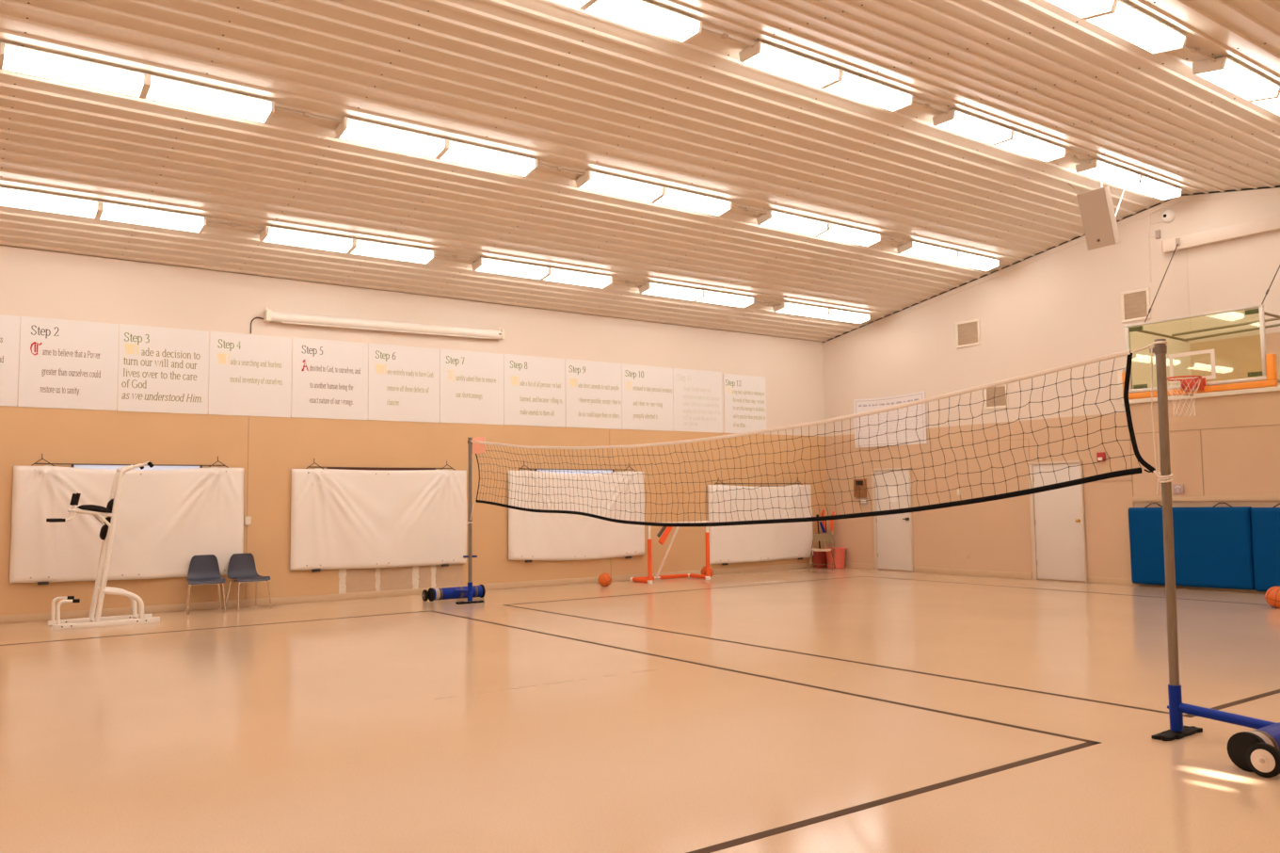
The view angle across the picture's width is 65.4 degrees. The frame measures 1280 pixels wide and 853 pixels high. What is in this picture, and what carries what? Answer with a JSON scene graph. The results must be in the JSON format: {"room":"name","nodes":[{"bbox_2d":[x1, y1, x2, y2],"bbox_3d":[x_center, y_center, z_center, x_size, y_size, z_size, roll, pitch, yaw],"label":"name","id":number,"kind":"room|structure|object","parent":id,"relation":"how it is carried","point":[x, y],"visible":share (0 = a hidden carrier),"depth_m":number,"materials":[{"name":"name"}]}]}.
{"room":"indoor gymnasium","nodes":[
{"label":"indoor gymnasium","id":0,"kind":"room"},
{"bbox_2d":[0,245,828,615],"bbox_3d":[-3.803,0.259,15.977,19.313,4.865,0.003,2,-5,-36],"label":"wall","id":1,"kind":"structure","parent":0,"point":[34,282],"depth_m":15.68,"materials":[{"name":"beige paint"}]},
{"bbox_2d":[0,314,19,406],"bbox_3d":[-8.549,-0.868,12.630,1.142,1.183,0.011,2,-5,-36],"label":"poster","id":2,"kind":"object","parent":1,"relation":"attached to","point":[9,325],"visible":1,"depth_m":12.90,"materials":[{"name":"paper"}]},
{"bbox_2d":[17,316,118,410],"bbox_3d":[-7.613,-0.830,13.304,1.145,1.191,0.011,2,-5,-36],"label":"poster","id":3,"kind":"object","parent":1,"relation":"attached to","point":[64,363],"visible":1,"depth_m":13.29,"materials":[{"name":"paper"}]},
{"bbox_2d":[9,453,243,584],"bbox_3d":[-6.880,1.247,13.572,2.850,1.718,0.152,2,-5,-36],"label":"tarp","id":4,"kind":"object","parent":1,"relation":"in","point":[166,519],"depth_m":13.50,"materials":[{"name":"fabric"}]},
{"bbox_2d":[71,464,202,469],"bbox_3d":[-6.886,1.191,13.657,1.628,1.337,0.020,2,-5,-36],"label":"window","id":5,"kind":"structure","parent":1,"relation":"in","point":[105,467],"depth_m":13.68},
{"bbox_2d":[117,323,208,414],"bbox_3d":[-6.673,-0.792,13.981,1.157,1.200,0.011,2,-5,-36],"label":"poster","id":6,"kind":"object","parent":1,"relation":"attached to","point":[161,369],"visible":1,"depth_m":13.97,"materials":[{"name":"white paper"}]},
{"bbox_2d":[208,330,291,416],"bbox_3d":[-5.723,-0.757,14.665,1.164,1.208,0.011,2,-5,-36],"label":"poster","id":7,"kind":"object","parent":1,"relation":"attached to","point":[250,375],"visible":1,"depth_m":14.65,"materials":[{"name":"white paper"}]},
{"bbox_2d":[291,336,367,419],"bbox_3d":[-4.765,-0.724,15.356,1.174,1.215,0.011,2,-5,-36],"label":"poster","id":8,"kind":"object","parent":1,"relation":"attached to","point":[329,378],"visible":1,"depth_m":15.34,"materials":[{"name":"paper"}]},
{"bbox_2d":[250,306,504,339],"bbox_3d":[-4.030,-1.535,15.855,4.139,0.460,0.173,2,-5,-36],"label":"projector screen","id":9,"kind":"object","parent":1,"relation":"attached to","point":[269,315],"visible":1,"depth_m":15.71,"materials":[{"name":"white metal"}]},
{"bbox_2d":[289,458,467,572],"bbox_3d":[-4.008,1.378,15.634,2.866,1.723,0.157,2,-5,-36],"label":"tarp","id":10,"kind":"object","parent":1,"relation":"in","point":[341,519],"depth_m":15.53,"materials":[{"name":"fabric"}]},
{"bbox_2d":[326,467,435,470],"bbox_3d":[-4.052,1.313,15.698,1.779,1.327,0.020,2,-5,-36],"label":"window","id":11,"kind":"structure","parent":1,"relation":"in","point":[371,469],"depth_m":15.69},
{"bbox_2d":[368,342,439,422],"bbox_3d":[-3.792,-0.690,16.057,1.205,1.220,0.011,2,-5,-36],"label":"poster","id":12,"kind":"object","parent":1,"relation":"attached to","point":[404,381],"visible":1,"depth_m":16.04,"materials":[{"name":"white paper"}]},
{"bbox_2d":[0,562,813,623],"bbox_3d":[-3.770,2.635,15.795,19.313,0.100,0.015,2,-5,-36],"label":"baseboard","id":13,"kind":"structure","parent":1,"relation":"attached to","point":[39,616],"depth_m":15.12,"materials":[{"name":"plastic"}]},
{"bbox_2d":[439,348,503,424],"bbox_3d":[-2.819,-0.655,16.759,1.175,1.223,0.011,2,-5,-36],"label":"poster","id":14,"kind":"object","parent":1,"relation":"attached to","point":[471,382],"visible":1,"depth_m":16.74,"materials":[{"name":"white paper"}]},
{"bbox_2d":[503,353,565,427],"bbox_3d":[-1.837,-0.620,17.467,1.228,1.226,0.011,2,-5,-36],"label":"poster","id":15,"kind":"object","parent":1,"relation":"attached to","point":[534,387],"visible":1,"depth_m":17.45,"materials":[{"name":"white paper"}]},
{"bbox_2d":[535,469,614,473],"bbox_3d":[-1.146,1.431,17.791,1.664,1.332,0.020,2,-5,-36],"label":"window","id":16,"kind":"structure","parent":1,"relation":"in","point":[546,471],"depth_m":17.89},
{"bbox_2d":[507,461,644,561],"bbox_3d":[-1.059,1.511,17.763,2.866,1.754,0.148,2,-5,-36],"label":"tarp","id":17,"kind":"object","parent":1,"relation":"in","point":[532,536],"depth_m":17.64,"materials":[{"name":"fabric"}]},
{"bbox_2d":[565,358,622,429],"bbox_3d":[-0.840,-0.582,18.185,1.210,1.226,0.011,2,-5,-36],"label":"poster","id":18,"kind":"object","parent":1,"relation":"attached to","point":[593,389],"visible":1,"depth_m":18.17,"materials":[{"name":"white paper"}]},
{"bbox_2d":[621,363,673,431],"bbox_3d":[0.149,-0.543,18.897,1.208,1.224,0.011,2,-5,-36],"label":"poster","id":19,"kind":"object","parent":1,"relation":"attached to","point":[647,392],"visible":1,"depth_m":18.88,"materials":[{"name":"white paper"}]},
{"bbox_2d":[672,368,722,432],"bbox_3d":[1.144,-0.503,19.614,1.227,1.220,0.011,2,-5,-36],"label":"poster","id":20,"kind":"object","parent":1,"relation":"attached to","point":[696,393],"visible":1,"depth_m":19.60,"materials":[{"name":"white paper"}]},
{"bbox_2d":[723,373,767,433],"bbox_3d":[2.151,-0.450,20.334,1.135,1.190,0.017,2,-5,-36],"label":"poster","id":21,"kind":"object","parent":1,"relation":"attached to","point":[744,396],"visible":1,"depth_m":20.31,"materials":[{"name":"white paper"}]},
{"bbox_2d":[707,476,813,564],"bbox_3d":[2.521,1.900,20.320,2.835,1.739,0.147,2,-5,-36],"label":"sheet","id":22,"kind":"object","parent":1,"relation":"in","point":[728,544],"depth_m":20.21,"materials":[{"name":"fabric"}]},
{"bbox_2d":[0,566,1279,852],"bbox_3d":[0.841,2.204,9.418,19.713,0.102,16.177,2,-5,-36],"label":"floor","id":23,"kind":"structure","parent":0,"point":[816,710],"depth_m":6.58,"materials":[{"name":"plastic"}]},
{"bbox_2d":[46,461,159,629],"bbox_3d":[-6.744,1.459,12.537,1.235,2.034,0.733,2,-5,-36],"label":"exercise machine","id":24,"kind":"object","parent":23,"relation":"on","point":[107,530],"visible":1,"depth_m":12.43,"materials":[{"name":"white metal"}]},
{"bbox_2d":[184,554,225,614],"bbox_3d":[-5.995,2.170,13.741,0.493,0.775,0.481,2,-5,-30],"label":"chair","id":25,"kind":"object","parent":23,"relation":"on","point":[203,568],"visible":1,"depth_m":13.89,"materials":[{"name":"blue plastic"}]},
{"bbox_2d":[225,553,271,611],"bbox_3d":[-5.535,2.188,14.060,0.481,0.775,0.493,-5,-6,44],"label":"chair","id":26,"kind":"object","parent":23,"relation":"on","point":[242,568],"visible":0.99,"depth_m":14.17,"materials":[{"name":"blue plastic"}]},
{"bbox_2d":[421,437,485,604],"bbox_3d":[-2.642,1.397,14.965,1.006,2.417,0.870,2,-5,-36],"label":"stand","id":27,"kind":"object","parent":23,"relation":"on","point":[471,591],"visible":1,"depth_m":14.66,"materials":[{"name":"metal"}]},
{"bbox_2d":[467,582,472,601],"bbox_3d":[-2.475,2.409,14.529,0.072,0.270,0.084,2,-5,-36],"label":"socket","id":28,"kind":"object","parent":27,"relation":"attached to","point":[470,584],"depth_m":14.51,"materials":[{"name":"blue metal"}]},
{"bbox_2d":[597,572,611,586],"bbox_3d":[-0.599,2.620,17.040,0.236,0.238,0.237,2,-5,-36],"label":"basketball","id":29,"kind":"object","parent":23,"relation":"on","point":[604,579],"visible":1,"depth_m":16.96,"materials":[{"name":"orange rubber"}]},
{"bbox_2d":[630,520,710,583],"bbox_3d":[0.550,2.271,18.220,1.470,1.077,0.704,2,-5,-36],"label":"goal","id":30,"kind":"object","parent":23,"relation":"on","point":[648,579],"visible":0.85,"depth_m":18.13,"materials":[{"name":"orange plastic"}]},
{"bbox_2d":[812,550,827,567],"bbox_3d":[3.879,2.811,21.186,0.410,0.359,0.180,2,-5,-36],"label":"crate","id":31,"kind":"object","parent":23,"relation":"on","point":[819,557],"visible":0.48,"depth_m":21.07,"materials":[{"name":"red plastic"}]},
{"bbox_2d":[808,533,835,570],"bbox_3d":[3.769,2.586,20.594,0.516,0.726,0.481,-2,-5,20],"label":"folding chair","id":32,"kind":"object","parent":23,"relation":"on","point":[817,536],"visible":1,"depth_m":20.70,"materials":[{"name":"wood"}]},
{"bbox_2d":[824,546,846,568],"bbox_3d":[4.113,2.759,20.933,0.456,0.420,0.456,2,-5,-36],"label":"waste bin","id":33,"kind":"object","parent":23,"relation":"on","point":[840,552],"visible":0.85,"depth_m":20.77,"materials":[{"name":"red plastic"}]},
{"bbox_2d":[1149,338,1279,777],"bbox_3d":[3.460,0.641,5.834,1.196,2.422,0.870,2,-5,-36],"label":"stand","id":34,"kind":"object","parent":23,"relation":"on","point":[1257,750],"visible":1,"depth_m":6.04,"materials":[{"name":"metal"}]},
{"bbox_2d":[465,340,1173,526],"bbox_3d":[0.372,0.467,10.413,0.088,1.292,10.369,2,-5,-34],"label":"net","id":35,"kind":"object","parent":34,"relation":"attached to","point":[479,443],"visible":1,"depth_m":8.16,"materials":[{"name":"fabric"}]},
{"bbox_2d":[1167,684,1183,731],"bbox_3d":[3.258,1.710,6.071,0.072,0.270,0.084,2,-5,-36],"label":"socket","id":36,"kind":"object","parent":34,"relation":"attached to","point":[1176,704],"depth_m":6.04,"materials":[{"name":"blue metal"}]},
{"bbox_2d":[1264,585,1279,607],"bbox_3d":[8.112,2.169,12.667,0.276,0.280,0.280,2,-5,-36],"label":"ball","id":37,"kind":"object","parent":23,"relation":"on","point":[1272,594],"visible":1,"depth_m":12.61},
{"bbox_2d":[0,0,1279,341],"bbox_3d":[0.773,-3.309,9.828,19.313,1.351,15.777,2,-5,-36],"label":"ceiling","id":38,"kind":"structure","parent":0,"point":[555,83],"depth_m":11.68,"materials":[{"name":"white metal"}]},
{"bbox_2d":[0,186,264,233],"bbox_3d":[-6.303,-2.621,12.369,3.140,0.156,0.307,2,-5,-36],"label":"fluorescent light","id":39,"kind":"object","parent":38,"relation":"attached to","point":[8,197],"visible":1,"depth_m":12.11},
{"bbox_2d":[0,188,97,218],"bbox_3d":[-7.084,-2.647,11.795,1.131,0.088,0.296,2,-15,-36],"label":"diffuser","id":40,"kind":"object","parent":39,"relation":"attached to","point":[8,197],"depth_m":11.78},
{"bbox_2d":[100,203,203,232],"bbox_3d":[-6.112,-2.607,12.496,1.131,0.088,0.296,2,-15,-36],"label":"diffuser","id":41,"kind":"object","parent":39,"relation":"attached to","point":[116,212],"depth_m":12.42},
{"bbox_2d":[0,41,341,124],"bbox_3d":[-4.561,-3.319,9.989,3.140,0.156,0.307,2,-5,-36],"label":"fluorescent light","id":42,"kind":"object","parent":38,"relation":"attached to","point":[13,57],"visible":1,"depth_m":9.65,"materials":[{"name":"plastic"}]},
{"bbox_2d":[2,45,143,96],"bbox_3d":[-5.342,-3.345,9.415,1.131,0.088,0.296,2,-15,-36],"label":"diffuser","id":43,"kind":"object","parent":42,"relation":"attached to","point":[18,58],"depth_m":9.35,"materials":[{"name":"plastic"}]},
{"bbox_2d":[145,76,271,122],"bbox_3d":[-4.369,-3.305,10.116,1.131,0.088,0.296,2,-15,-36],"label":"diffuser","id":44,"kind":"object","parent":42,"relation":"attached to","point":[160,88],"depth_m":10.04,"materials":[{"name":"plastic"}]},
{"bbox_2d":[259,225,478,264],"bbox_3d":[-3.757,-2.516,14.203,3.140,0.156,0.307,2,-5,-36],"label":"fluorescent light","id":45,"kind":"object","parent":38,"relation":"attached to","point":[273,234],"visible":1,"depth_m":13.87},
{"bbox_2d":[263,227,351,252],"bbox_3d":[-4.538,-2.542,13.629,1.131,0.088,0.296,2,-15,-36],"label":"diffuser","id":46,"kind":"object","parent":45,"relation":"attached to","point":[280,235],"depth_m":13.55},
{"bbox_2d":[351,240,432,263],"bbox_3d":[-3.566,-2.502,14.330,1.131,0.088,0.296,2,-15,-36],"label":"diffuser","id":47,"kind":"object","parent":45,"relation":"attached to","point":[367,248],"depth_m":14.25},
{"bbox_2d":[335,116,585,176],"bbox_3d":[-2.014,-3.214,11.823,3.140,0.156,0.307,2,-5,-36],"label":"fluorescent light","id":48,"kind":"object","parent":38,"relation":"attached to","point":[349,129],"visible":1,"depth_m":11.49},
{"bbox_2d":[339,118,444,157],"bbox_3d":[-2.795,-3.240,11.250,1.131,0.088,0.296,2,-15,-36],"label":"diffuser","id":49,"kind":"object","parent":48,"relation":"attached to","point":[350,129],"depth_m":11.17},
{"bbox_2d":[440,141,534,175],"bbox_3d":[-1.823,-3.200,11.950,1.131,0.088,0.296,2,-15,-36],"label":"diffuser","id":50,"kind":"object","parent":48,"relation":"attached to","point":[457,152],"depth_m":11.88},
{"bbox_2d":[471,256,646,288],"bbox_3d":[-1.210,-2.411,16.037,3.140,0.156,0.307,2,-5,-36],"label":"fluorescent light","id":51,"kind":"object","parent":38,"relation":"attached to","point":[485,264],"visible":1,"depth_m":15.71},
{"bbox_2d":[476,258,547,279],"bbox_3d":[-1.991,-2.437,15.463,1.131,0.088,0.296,2,-15,-36],"label":"diffuser","id":52,"kind":"object","parent":51,"relation":"attached to","point":[492,265],"depth_m":15.39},
{"bbox_2d":[544,268,610,287],"bbox_3d":[-1.019,-2.396,16.164,1.131,0.088,0.296,2,-15,-36],"label":"diffuser","id":53,"kind":"object","parent":51,"relation":"attached to","point":[559,275],"depth_m":16.09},
{"bbox_2d":[557,0,753,47],"bbox_3d":[-0.157,-3.889,9.284,3.140,0.110,0.310,2,-5,-36],"label":"fluorescent light","id":54,"kind":"object","parent":38,"relation":"attached to","point":[643,14],"visible":1,"depth_m":9.39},
{"bbox_2d":[557,0,589,7],"bbox_3d":[-0.944,-3.915,8.718,1.131,0.088,0.296,2,-5,-36],"label":"diffuser","id":55,"kind":"object","parent":54,"relation":"attached to","point":[576,3],"depth_m":9.05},
{"bbox_2d":[585,0,699,41],"bbox_3d":[0.029,-3.875,9.418,1.131,0.088,0.296,2,-5,-36],"label":"diffuser","id":56,"kind":"object","parent":54,"relation":"attached to","point":[643,14],"depth_m":9.38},
{"bbox_2d":[576,170,767,216],"bbox_3d":[0.533,-3.109,13.658,3.140,0.156,0.307,2,-5,-36],"label":"fluorescent light","id":57,"kind":"object","parent":38,"relation":"attached to","point":[596,181],"visible":1,"depth_m":13.32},
{"bbox_2d":[580,172,661,201],"bbox_3d":[-0.248,-3.135,13.084,1.131,0.088,0.296,2,-15,-36],"label":"diffuser","id":58,"kind":"object","parent":57,"relation":"attached to","point":[604,183],"depth_m":13.00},
{"bbox_2d":[655,188,729,215],"bbox_3d":[0.724,-3.094,13.784,1.131,0.088,0.296,2,-15,-36],"label":"diffuser","id":59,"kind":"object","parent":57,"relation":"attached to","point":[671,197],"depth_m":13.71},
{"bbox_2d":[638,281,781,307],"bbox_3d":[1.336,-2.305,17.871,3.140,0.156,0.307,2,-5,-36],"label":"fluorescent light","id":60,"kind":"object","parent":38,"relation":"attached to","point":[651,288],"visible":1,"depth_m":17.53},
{"bbox_2d":[641,283,702,300],"bbox_3d":[0.555,-2.331,17.297,1.131,0.088,0.296,2,-15,-36],"label":"diffuser","id":61,"kind":"object","parent":60,"relation":"attached to","point":[656,289],"depth_m":17.21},
{"bbox_2d":[696,290,752,306],"bbox_3d":[1.528,-2.291,17.998,1.131,0.088,0.296,2,-15,-36],"label":"diffuser","id":62,"kind":"object","parent":60,"relation":"attached to","point":[711,296],"depth_m":17.92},
{"bbox_2d":[772,301,870,323],"bbox_3d":[3.583,-2.213,19.489,2.400,0.156,0.307,2,-5,-36],"label":"fluorescent light","id":63,"kind":"object","parent":38,"relation":"attached to","point":[791,308],"visible":1,"depth_m":19.34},
{"bbox_2d":[777,303,827,317],"bbox_3d":[3.102,-2.226,19.132,1.131,0.088,0.296,2,-15,-36],"label":"diffuser","id":64,"kind":"object","parent":63,"relation":"attached to","point":[786,308],"depth_m":19.04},
{"bbox_2d":[821,309,868,322],"bbox_3d":[4.074,-2.186,19.832,1.131,0.088,0.296,2,-15,-36],"label":"diffuser","id":65,"kind":"object","parent":63,"relation":"attached to","point":[834,314],"depth_m":19.76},
{"bbox_2d":[756,209,907,247],"bbox_3d":[3.079,-3.003,15.492,3.140,0.156,0.307,2,-5,-36],"label":"fluorescent light","id":66,"kind":"object","parent":38,"relation":"attached to","point":[772,218],"visible":1,"depth_m":15.15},
{"bbox_2d":[760,211,826,235],"bbox_3d":[2.298,-3.029,14.918,1.131,0.088,0.296,2,-15,-36],"label":"diffuser","id":67,"kind":"object","parent":66,"relation":"attached to","point":[776,219],"depth_m":14.83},
{"bbox_2d":[818,224,879,246],"bbox_3d":[3.270,-2.989,15.618,1.131,0.088,0.296,2,-15,-36],"label":"diffuser","id":68,"kind":"object","parent":66,"relation":"attached to","point":[835,232],"depth_m":15.55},
{"bbox_2d":[738,41,947,113],"bbox_3d":[2.389,-3.783,11.118,3.140,0.110,0.310,2,-5,-36],"label":"fluorescent light","id":69,"kind":"object","parent":38,"relation":"attached to","point":[764,56],"visible":1,"depth_m":10.77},
{"bbox_2d":[744,44,838,87],"bbox_3d":[1.603,-3.810,10.552,1.131,0.088,0.296,2,-5,-36],"label":"diffuser","id":70,"kind":"object","parent":69,"relation":"attached to","point":[767,56],"depth_m":10.46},
{"bbox_2d":[825,72,911,111],"bbox_3d":[2.575,-3.770,11.252,1.131,0.088,0.296,2,-5,-36],"label":"diffuser","id":71,"kind":"object","parent":69,"relation":"attached to","point":[850,85],"depth_m":11.19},
{"bbox_2d":[896,240,999,271],"bbox_3d":[5.325,-2.911,17.110,2.400,0.156,0.307,2,-5,-36],"label":"fluorescent light","id":72,"kind":"object","parent":38,"relation":"attached to","point":[914,248],"visible":1,"depth_m":16.96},
{"bbox_2d":[901,241,956,261],"bbox_3d":[4.845,-2.924,16.752,1.131,0.088,0.296,2,-15,-36],"label":"diffuser","id":73,"kind":"object","parent":72,"relation":"attached to","point":[914,248],"depth_m":16.66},
{"bbox_2d":[947,252,998,271],"bbox_3d":[5.817,-2.884,17.452,1.131,0.088,0.296,2,-15,-36],"label":"diffuser","id":74,"kind":"object","parent":72,"relation":"attached to","point":[968,260],"depth_m":17.39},
{"bbox_2d":[932,109,1090,162],"bbox_3d":[4.936,-3.678,12.953,3.140,0.110,0.310,2,-5,-36],"label":"fluorescent light","id":75,"kind":"object","parent":38,"relation":"attached to","point":[955,120],"visible":1,"depth_m":12.60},
{"bbox_2d":[937,111,1010,143],"bbox_3d":[4.149,-3.705,12.386,1.131,0.088,0.296,2,-5,-36],"label":"diffuser","id":76,"kind":"object","parent":75,"relation":"attached to","point":[958,121],"depth_m":12.29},
{"bbox_2d":[996,131,1064,161],"bbox_3d":[5.122,-3.664,13.086,1.131,0.088,0.296,2,-5,-36],"label":"diffuser","id":77,"kind":"object","parent":75,"relation":"attached to","point":[1019,142],"depth_m":13.02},
{"bbox_2d":[1068,179,1124,250],"bbox_3d":[6.845,-3.097,14.600,1.562,1.192,0.795,2,-5,-36],"label":"speaker","id":78,"kind":"object","parent":38,"relation":"hanging from","point":[1096,209],"visible":0.85,"depth_m":14.02},
{"bbox_2d":[1076,187,1115,250],"bbox_3d":[6.431,-2.921,14.052,0.264,0.771,0.408,2,-5,-36],"label":"grille","id":79,"kind":"object","parent":78,"relation":"attached to","point":[1096,210],"depth_m":14.02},
{"bbox_2d":[1075,159,1182,200],"bbox_3d":[7.182,-3.585,14.570,2.400,0.110,0.310,2,-5,-36],"label":"fluorescent light","id":80,"kind":"object","parent":38,"relation":"attached to","point":[1096,168],"visible":1,"depth_m":14.41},
{"bbox_2d":[1079,160,1139,186],"bbox_3d":[6.696,-3.599,14.220,1.131,0.088,0.296,2,-5,-36],"label":"diffuser","id":81,"kind":"object","parent":80,"relation":"attached to","point":[1102,170],"depth_m":14.11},
{"bbox_2d":[1125,176,1180,199],"bbox_3d":[7.668,-3.559,14.920,1.131,0.088,0.296,2,-5,-36],"label":"diffuser","id":82,"kind":"object","parent":80,"relation":"attached to","point":[1147,185],"depth_m":14.86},
{"bbox_2d":[1046,0,1215,62],"bbox_3d":[4.175,-3.513,8.623,3.140,0.156,0.307,2,-5,-36],"label":"fluorescent light","id":83,"kind":"object","parent":38,"relation":"attached to","point":[1117,17],"visible":1,"depth_m":8.61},
{"bbox_2d":[1046,0,1113,17],"bbox_3d":[3.384,-3.537,8.063,1.131,0.088,0.296,2,4,-36],"label":"diffuser","id":84,"kind":"object","parent":83,"relation":"attached to","point":[1082,8],"depth_m":8.27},
{"bbox_2d":[1086,1,1184,52],"bbox_3d":[4.356,-3.497,8.763,1.131,0.088,0.296,2,4,-36],"label":"diffuser","id":85,"kind":"object","parent":83,"relation":"attached to","point":[1127,22],"depth_m":8.70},
{"bbox_2d":[1192,56,1279,115],"bbox_3d":[6.722,-3.407,10.457,3.140,0.156,0.307,2,-5,-36],"label":"fluorescent light","id":86,"kind":"object","parent":38,"relation":"attached to","point":[1225,72],"visible":1,"depth_m":9.83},
{"bbox_2d":[1197,60,1279,100],"bbox_3d":[5.931,-3.432,9.897,1.131,0.088,0.296,2,4,-36],"label":"diffuser","id":87,"kind":"object","parent":86,"relation":"attached to","point":[1230,75],"depth_m":9.79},
{"bbox_2d":[1251,96,1279,115],"bbox_3d":[6.903,-3.392,10.598,1.131,0.088,0.296,2,4,-36],"label":"diffuser","id":88,"kind":"object","parent":86,"relation":"attached to","point":[1272,104],"depth_m":10.40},
{"bbox_2d":[0,185,1279,342],"bbox_3d":[0.856,-3.165,9.875,19.913,1.935,16.177,2,-5,-36],"label":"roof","id":89,"kind":"structure","parent":0,"point":[1275,185],"depth_m":16.74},
{"bbox_2d":[822,193,1279,582],"bbox_3d":[8.633,-0.574,15.287,0.004,6.122,15.777,2,-5,-36],"label":"wall","id":90,"kind":"structure","parent":0,"point":[1063,307],"depth_m":17.03,"materials":[{"name":"beige paint"}]},
{"bbox_2d":[853,478,866,496],"bbox_3d":[4.585,1.278,20.743,0.069,0.375,0.300,2,-5,-36],"label":"wall box","id":91,"kind":"object","parent":90,"relation":"attached to","point":[861,484],"visible":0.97,"depth_m":20.71,"materials":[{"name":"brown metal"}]},
{"bbox_2d":[853,390,927,447],"bbox_3d":[5.047,-0.123,20.212,0.036,1.030,1.826,2,-5,-36],"label":"banner","id":92,"kind":"object","parent":90,"relation":"attached to","point":[909,435],"visible":0.87,"depth_m":20.17,"materials":[{"name":"white"}]},
{"bbox_2d":[871,466,913,571],"bbox_3d":[5.056,1.863,20.026,0.103,2.050,0.970,2,-5,-36],"label":"door","id":93,"kind":"structure","parent":90,"relation":"in","point":[893,533],"depth_m":20.02,"materials":[{"name":"white paint"}]},
{"bbox_2d":[888,486,896,501],"bbox_3d":[5.084,1.363,20.051,0.002,0.310,0.210,2,-5,-36],"label":"paper notice","id":94,"kind":"object","parent":93,"relation":"attached to","point":[892,490],"visible":1,"depth_m":20.05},
{"bbox_2d":[955,318,980,348],"bbox_3d":[6.174,-1.750,18.754,0.019,0.490,0.530,2,-5,-36],"label":"air vent","id":95,"kind":"object","parent":90,"relation":"in","point":[968,332],"visible":1,"depth_m":18.75,"materials":[{"name":"white metal"}]},
{"bbox_2d":[983,383,1008,409],"bbox_3d":[6.511,-0.545,18.217,0.019,0.440,0.490,2,-5,-36],"label":"air vent","id":96,"kind":"object","parent":90,"relation":"in","point":[1000,402],"visible":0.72,"depth_m":18.21,"materials":[{"name":"white metal"}]},
{"bbox_2d":[822,187,1279,347],"bbox_3d":[8.601,-2.914,15.458,0.012,1.435,15.775,2,-5,-36],"label":"trim","id":97,"kind":"structure","parent":90,"relation":"attached to","point":[1266,191],"depth_m":17.36,"materials":[{"name":"beige paint"}]},
{"bbox_2d":[844,562,1265,593],"bbox_3d":[8.669,2.427,15.054,0.015,0.100,15.761,2,-5,-36],"label":"baseboard","id":98,"kind":"structure","parent":90,"relation":"attached to","point":[1099,580],"depth_m":17.79,"materials":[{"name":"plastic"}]},
{"bbox_2d":[1027,460,1087,582],"bbox_3d":[7.156,1.622,17.125,0.103,2.050,0.990,2,-5,-36],"label":"door","id":99,"kind":"structure","parent":90,"relation":"in","point":[1057,516],"depth_m":17.12,"materials":[{"name":"white paint"}]},
{"bbox_2d":[1096,451,1105,461],"bbox_3d":[7.648,0.504,16.531,0.074,0.150,0.135,2,-5,-36],"label":"fire alarm","id":100,"kind":"object","parent":90,"relation":"attached to","point":[1101,456],"visible":0.96,"depth_m":16.50,"materials":[{"name":"red plastic"}]},
{"bbox_2d":[1117,368,1124,399],"bbox_3d":[7.878,-0.687,16.305,0.044,0.484,0.110,2,-5,-36],"label":"trim","id":101,"kind":"structure","parent":90,"relation":"attached to","point":[1119,372],"depth_m":16.30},
{"bbox_2d":[1120,287,1150,322],"bbox_3d":[8.043,-1.965,16.172,0.019,0.510,0.460,2,-5,-36],"label":"air vent","id":102,"kind":"object","parent":90,"relation":"in","point":[1135,304],"visible":0.98,"depth_m":16.17,"materials":[{"name":"white metal"}]},
{"bbox_2d":[1148,206,1175,281],"bbox_3d":[8.276,-2.924,15.828,0.107,1.176,0.440,2,-5,-36],"label":"dome camera","id":103,"kind":"object","parent":90,"relation":"attached to","point":[1168,216],"visible":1,"depth_m":15.78,"materials":[{"name":"white plastic"}]},
{"bbox_2d":[1172,483,1183,493],"bbox_3d":[8.380,0.973,15.510,0.047,0.145,0.160,2,-5,-36],"label":"wall control","id":104,"kind":"object","parent":90,"relation":"attached to","point":[1177,488],"visible":1,"depth_m":15.49,"materials":[{"name":"plastic"}]},
{"bbox_2d":[1128,502,1255,590],"bbox_3d":[8.415,1.814,15.289,0.130,1.284,1.805,2,-5,-36],"label":"mat","id":105,"kind":"object","parent":90,"relation":"attached to","point":[1213,545],"visible":0.91,"depth_m":15.12,"materials":[{"name":"blue plastic"}]},
{"bbox_2d":[1121,384,1279,404],"bbox_3d":[9.438,-0.582,14.129,0.049,0.085,5.320,2,-5,-36],"label":"trim","id":106,"kind":"structure","parent":90,"relation":"attached to","point":[1276,388],"depth_m":15.06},
{"bbox_2d":[1121,243,1279,416],"bbox_3d":[8.209,-1.536,13.998,2.259,2.841,2.421,2,-5,-36],"label":"basketball hoop","id":107,"kind":"object","parent":90,"relation":"attached to","point":[1190,386],"visible":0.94,"depth_m":13.64,"materials":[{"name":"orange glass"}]},
{"bbox_2d":[1132,495,1279,501],"bbox_3d":[9.492,0.999,13.980,0.029,0.080,5.230,2,-5,-36],"label":"trim","id":108,"kind":"structure","parent":90,"relation":"attached to","point":[1233,497],"depth_m":15.10,"materials":[{"name":"plastic"}]},
{"bbox_2d":[1161,215,1279,253],"bbox_3d":[8.938,-2.914,14.879,0.141,0.190,2.206,2,-5,-36],"label":"projector screen","id":109,"kind":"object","parent":90,"relation":"attached to","point":[1269,224],"depth_m":15.01,"materials":[{"name":"white metal"}]},
{"bbox_2d":[1250,502,1279,591],"bbox_3d":[9.484,1.691,13.815,0.126,1.284,1.805,2,-5,-36],"label":"mat","id":110,"kind":"object","parent":90,"relation":"attached to","point":[1265,521],"visible":0.98,"depth_m":14.36,"materials":[{"name":"blue plastic"}]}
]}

